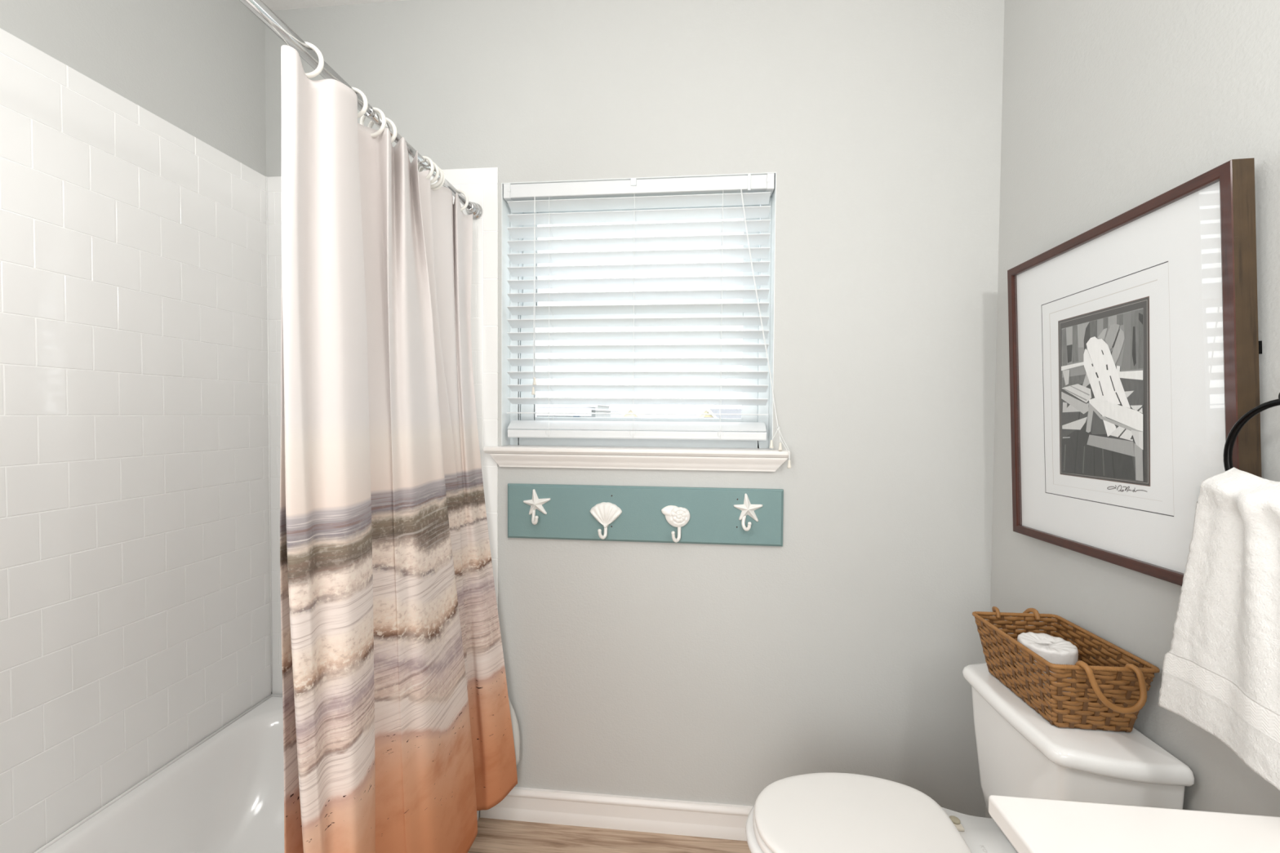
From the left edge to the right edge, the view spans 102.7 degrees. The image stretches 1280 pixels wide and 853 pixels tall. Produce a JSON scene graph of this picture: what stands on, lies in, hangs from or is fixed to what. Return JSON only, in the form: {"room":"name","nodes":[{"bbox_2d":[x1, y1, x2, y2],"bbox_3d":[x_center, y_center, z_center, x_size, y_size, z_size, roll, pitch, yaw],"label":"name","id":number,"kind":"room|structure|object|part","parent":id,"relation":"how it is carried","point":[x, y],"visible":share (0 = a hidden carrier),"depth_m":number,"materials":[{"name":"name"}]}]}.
{"room":"bathroom","nodes":[
{"label":"bathroom","id":0,"kind":"room"},
{"bbox_2d":[0,0,271,852],"bbox_3d":[-1.484,-0.025,0.421,0.120,2.732,2.750,1,1,6],"label":"wall","id":1,"kind":"structure","parent":0,"point":[135,568],"depth_m":1.32,"materials":[{"name":"tile"}]},
{"bbox_2d":[262,0,402,10],"bbox_3d":[-0.281,-1.430,0.293,2.673,0.100,3.000,1,1,6],"label":"ceiling","id":2,"kind":"structure","parent":0,"point":[274,5],"depth_m":1.72,"materials":[{"name":"paint"}]},
{"bbox_2d":[467,817,751,852],"bbox_3d":[-0.301,1.401,0.361,2.673,0.100,3.000,1,1,6],"label":"floor","id":3,"kind":"structure","parent":0,"point":[494,835],"depth_m":1.63,"materials":[{"name":"brown wood"}]},
{"bbox_2d":[33,693,479,852],"bbox_3d":[-0.993,1.145,1.012,0.762,0.371,1.517,1,1,6],"label":"bathtub","id":4,"kind":"object","parent":3,"relation":"on","point":[224,793],"visible":0.45,"depth_m":1.49,"materials":[{"name":"white ceramic"}]},
{"bbox_2d":[745,662,1194,852],"bbox_3d":[0.629,0.971,1.157,0.767,0.735,0.405,1,1,6],"label":"toilet","id":5,"kind":"object","parent":3,"relation":"on","point":[1020,753],"visible":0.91,"depth_m":1.13,"materials":[{"name":"white ceramic"}]},
{"bbox_3d":[0.491,0.935,1.170,0.456,0.020,0.349,1,1,6],"label":"seat","id":6,"kind":"part","parent":5,"relation":"part of","materials":[{"name":"white plastic"}]},
{"bbox_3d":[0.493,0.915,1.170,0.454,0.018,0.346,1,1,6],"label":"lid","id":7,"kind":"part","parent":5,"relation":"part of","materials":[{"name":"white plastic"}]},
{"bbox_3d":[0.622,1.143,1.162,0.755,0.392,0.354,1,1,6],"label":"bowl","id":8,"kind":"part","parent":5,"relation":"part of","materials":[{"name":"white ceramic"}]},
{"bbox_2d":[972,606,1159,732],"bbox_3d":[0.910,0.527,1.129,0.215,0.153,0.342,1,1,6],"label":"wicker basket","id":9,"kind":"object","parent":5,"relation":"on","point":[1108,694],"visible":0.96,"depth_m":1.04,"materials":[{"name":"wicker"}]},
{"bbox_3d":[0.926,0.475,1.271,0.100,0.055,0.050,1,1,6],"label":"handle","id":10,"kind":"part","parent":9,"relation":"part of","materials":[{"name":"wicker"}]},
{"bbox_2d":[1016,631,1078,701],"bbox_3d":[0.923,0.542,1.161,0.110,0.115,0.110,1,1,6],"label":"toilet roll","id":11,"kind":"object","parent":9,"relation":"in","point":[1055,650],"visible":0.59,"depth_m":1.14,"materials":[{"name":"white paper"}]},
{"bbox_3d":[0.902,0.498,0.981,0.110,0.086,0.041,1,1,6],"label":"handle","id":12,"kind":"part","parent":9,"relation":"part of","materials":[{"name":"wicker"}]},
{"bbox_3d":[0.906,0.793,1.125,0.204,0.309,0.383,1,1,6],"label":"tank","id":13,"kind":"part","parent":5,"relation":"part of","materials":[{"name":"white ceramic"}]},
{"bbox_3d":[0.901,0.623,1.122,0.224,0.034,0.405,1,1,6],"label":"tank lid","id":14,"kind":"part","parent":5,"relation":"part of","materials":[{"name":"white ceramic"}]},
{"bbox_2d":[988,795,1279,852],"bbox_3d":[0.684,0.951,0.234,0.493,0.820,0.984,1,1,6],"label":"countertop","id":15,"kind":"structure","parent":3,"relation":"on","point":[1032,825],"depth_m":0.68,"materials":[{"name":"white stone"}]},
{"bbox_2d":[264,0,1004,817],"bbox_3d":[-0.112,-0.046,1.726,2.593,2.732,0.140,1,1,6],"label":"wall","id":16,"kind":"structure","parent":0,"point":[701,673],"depth_m":1.61,"materials":[{"name":"paint"}]},
{"bbox_2d":[239,0,482,219],"bbox_3d":[-0.619,-0.691,0.929,0.053,0.053,1.522,1,1,6],"label":"shower curtain rod","id":17,"kind":"object","parent":16,"relation":"attached to","point":[259,8],"visible":0.86,"depth_m":0.96,"materials":[{"name":"silver metal"}]},
{"bbox_2d":[304,41,324,78],"bbox_3d":[-0.618,-0.676,0.943,0.065,0.065,0.008,0,1,-9],"label":"curtain ring","id":18,"kind":"object","parent":17,"relation":"hanging from","point":[321,64],"visible":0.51,"depth_m":0.94,"materials":[{"name":"white plastic"}]},
{"bbox_2d":[280,44,517,852],"bbox_3d":[-0.546,0.251,1.257,0.184,1.870,0.830,1,1,8],"label":"shower curtain","id":19,"kind":"object","parent":18,"relation":"hanging from","point":[397,730],"visible":1,"depth_m":1.14,"materials":[{"name":"fabric"}]},
{"bbox_2d":[351,86,368,118],"bbox_3d":[-0.605,-0.679,1.074,0.065,0.065,0.008,0,1,-5],"label":"curtain ring","id":20,"kind":"object","parent":17,"relation":"hanging from","point":[360,92],"visible":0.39,"depth_m":1.07,"materials":[{"name":"white plastic"}]},
{"bbox_2d":[360,106,386,137],"bbox_3d":[-0.598,-0.681,1.145,0.065,0.065,0.008,1,1,11],"label":"curtain ring","id":21,"kind":"object","parent":17,"relation":"hanging from","point":[380,130],"visible":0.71,"depth_m":1.14,"materials":[{"name":"white plastic"}]},
{"bbox_2d":[367,117,396,142],"bbox_3d":[-0.595,-0.682,1.180,0.065,0.065,0.009,0,1,-6],"label":"curtain ring","id":22,"kind":"object","parent":17,"relation":"hanging from","point":[371,123],"visible":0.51,"depth_m":1.18,"materials":[{"name":"white plastic"}]},
{"bbox_2d":[422,155,434,179],"bbox_3d":[-0.577,-0.686,1.360,0.065,0.065,0.008,1,1,14],"label":"curtain ring","id":23,"kind":"object","parent":17,"relation":"hanging from","point":[425,157],"visible":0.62,"depth_m":1.35,"materials":[{"name":"white plastic"}]},
{"bbox_2d":[417,160,439,183],"bbox_3d":[-0.575,-0.686,1.380,0.065,0.065,0.008,0,1,0],"label":"curtain ring","id":24,"kind":"object","parent":17,"relation":"hanging from","point":[437,175],"visible":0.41,"depth_m":1.38,"materials":[{"name":"white plastic"}]},
{"bbox_2d":[417,166,443,187],"bbox_3d":[-0.573,-0.687,1.399,0.065,0.065,0.009,0,1,-7],"label":"curtain ring","id":25,"kind":"object","parent":17,"relation":"hanging from","point":[421,168],"visible":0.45,"depth_m":1.40,"materials":[{"name":"white plastic"}]},
{"bbox_2d":[431,167,444,190],"bbox_3d":[-0.571,-0.687,1.417,0.065,0.065,0.008,1,1,8],"label":"curtain ring","id":26,"kind":"object","parent":17,"relation":"hanging from","point":[441,184],"visible":0.47,"depth_m":1.41,"materials":[{"name":"white plastic"}]},
{"bbox_2d":[457,189,468,210],"bbox_3d":[-0.556,-0.690,1.561,0.065,0.065,0.009,0,1,-6],"label":"curtain ring","id":27,"kind":"object","parent":17,"relation":"hanging from","point":[464,206],"visible":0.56,"depth_m":1.56,"materials":[{"name":"white plastic"}]},
{"bbox_2d":[508,697,519,765],"bbox_3d":[-0.495,0.257,1.629,0.217,1.795,0.060,-1,2,-37],"label":"curtain liner","id":28,"kind":"object","parent":27,"relation":"hanging from","point":[515,727],"visible":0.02,"depth_m":1.68,"materials":[{"name":"plastic"}]},
{"bbox_3d":[-0.882,0.179,1.744,0.820,2.069,0.006,1,1,6],"label":"tile panel","id":29,"kind":"part","parent":16,"relation":"part of","materials":[{"name":"white tile"}]},
{"bbox_2d":[480,786,752,841],"bbox_3d":[0.263,1.273,1.650,1.608,0.102,0.017,1,1,6],"label":"baseboard","id":30,"kind":"structure","parent":16,"relation":"attached to","point":[637,814],"depth_m":1.68,"materials":[{"name":"white paint"}]},
{"bbox_2d":[483,172,790,471],"bbox_3d":[-0.013,-0.332,1.692,0.976,0.936,0.169,1,1,6],"label":"window","id":31,"kind":"structure","parent":16,"relation":"in","point":[535,452],"depth_m":1.69,"materials":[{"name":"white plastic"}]},
{"bbox_3d":[-0.019,0.080,1.676,0.976,0.022,0.116,1,1,6],"label":"sill","id":32,"kind":"part","parent":31,"relation":"part of","materials":[{"name":"white paint"}]},
{"bbox_3d":[-0.010,-0.187,1.748,0.814,0.440,0.020,1,1,6],"label":"sash","id":33,"kind":"part","parent":31,"relation":"part of","materials":[{"name":"glass"}]},
{"bbox_3d":[-0.005,-0.571,1.760,0.814,0.387,0.018,1,1,6],"label":"sash","id":34,"kind":"part","parent":31,"relation":"part of","materials":[{"name":"white plastic"}]},
{"bbox_2d":[503,173,791,468],"bbox_3d":[0.009,-0.337,1.651,0.929,0.919,0.114,1,1,6],"label":"window blind","id":35,"kind":"object","parent":31,"relation":"attached to","point":[748,189],"visible":1,"depth_m":1.68,"materials":[{"name":"white plastic"}]},
{"bbox_3d":[-0.348,-0.441,1.683,0.005,0.626,0.002,1,1,6],"label":"tilt cord","id":36,"kind":"part","parent":35,"relation":"part of","materials":[{"name":"white fabric"}]},
{"bbox_3d":[-0.298,-0.359,1.710,0.019,0.788,0.059,1,1,6],"label":"ladder cord","id":37,"kind":"part","parent":35,"relation":"part of","materials":[{"name":"white fabric"}]},
{"bbox_3d":[-0.018,-0.357,1.682,0.019,0.788,0.059,1,1,6],"label":"ladder cord","id":38,"kind":"part","parent":35,"relation":"part of","materials":[{"name":"white fabric"}]},
{"bbox_3d":[-0.018,0.026,1.692,0.848,0.028,0.053,1,1,6],"label":"rail","id":39,"kind":"part","parent":35,"relation":"part of","materials":[{"name":"white plastic"}]},
{"bbox_3d":[0.263,-0.354,1.654,0.019,0.788,0.059,1,1,6],"label":"ladder cord","id":40,"kind":"part","parent":35,"relation":"part of","materials":[{"name":"white fabric"}]},
{"bbox_3d":[0.392,-0.321,1.597,0.163,0.850,0.025,1,2,25],"label":"lift cord","id":41,"kind":"part","parent":35,"relation":"part of","materials":[{"name":"white fabric"}]},
{"bbox_2d":[507,483,783,546],"bbox_3d":[0.004,0.284,1.635,0.892,0.180,0.052,1,1,6],"label":"hook rack","id":42,"kind":"object","parent":16,"relation":"attached to","point":[630,513],"visible":1,"depth_m":1.64,"materials":[{"name":"teal wood"}]},
{"bbox_2d":[985,0,1279,818],"bbox_3d":[0.986,-0.002,0.174,0.100,2.732,2.750,1,1,6],"label":"wall","id":43,"kind":"structure","parent":0,"point":[1110,107],"depth_m":1.07,"materials":[{"name":"paint"}]},
{"bbox_2d":[1007,157,1262,586],"bbox_3d":[1.000,-0.071,1.108,0.054,0.729,0.602,1,1,6],"label":"framed picture","id":44,"kind":"object","parent":43,"relation":"attached to","point":[1135,346],"visible":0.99,"depth_m":1.01,"materials":[{"name":"brown wood"}]},
{"bbox_2d":[1057,296,1150,486],"bbox_3d":[0.994,-0.069,1.108,0.003,0.370,0.251,-1,0,6],"label":"photograph","id":45,"kind":"object","parent":44,"relation":"attached to","point":[1104,392],"depth_m":1.09},
{"bbox_2d":[1222,392,1279,471],"bbox_3d":[0.956,0.035,0.730,0.069,0.208,0.180,1,1,6],"label":"towel ring","id":46,"kind":"object","parent":43,"relation":"attached to","point":[1229,443],"visible":0.71,"depth_m":0.80,"materials":[{"name":"black metal"}]},
{"bbox_2d":[1158,466,1279,790],"bbox_3d":[0.915,0.289,0.736,0.086,0.447,0.296,1,1,6],"label":"hand towel","id":47,"kind":"object","parent":46,"relation":"hanging from","point":[1221,667],"visible":1,"depth_m":0.77,"materials":[{"name":"white fabric"}]},
{"label":"outside","id":48,"kind":"structure","parent":0,"visible":0},
{"bbox_3d":[1.692,3.712,32.031,80.000,0.200,59.400,1,1,6],"label":"ground","id":49,"kind":"structure","parent":48,"visible":0},
{"bbox_2d":[536,404,613,409],"bbox_3d":[-7.127,0.716,35.532,9.700,5.500,6.850,1,1,6],"label":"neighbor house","id":50,"kind":"structure","parent":49,"relation":"on","point":[591,406],"depth_m":31.93,"materials":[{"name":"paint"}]},
{"bbox_2d":[536,407,617,417],"bbox_3d":[-3.476,1.761,13.076,5.440,4.530,4.850,1,1,6],"label":"neighbor house","id":51,"kind":"structure","parent":49,"relation":"on","point":[582,410],"depth_m":10.45,"materials":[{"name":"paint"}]},
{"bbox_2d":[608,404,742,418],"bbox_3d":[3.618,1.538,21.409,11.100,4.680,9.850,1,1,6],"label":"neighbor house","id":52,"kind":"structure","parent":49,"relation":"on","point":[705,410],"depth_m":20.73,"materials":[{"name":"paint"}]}
]}

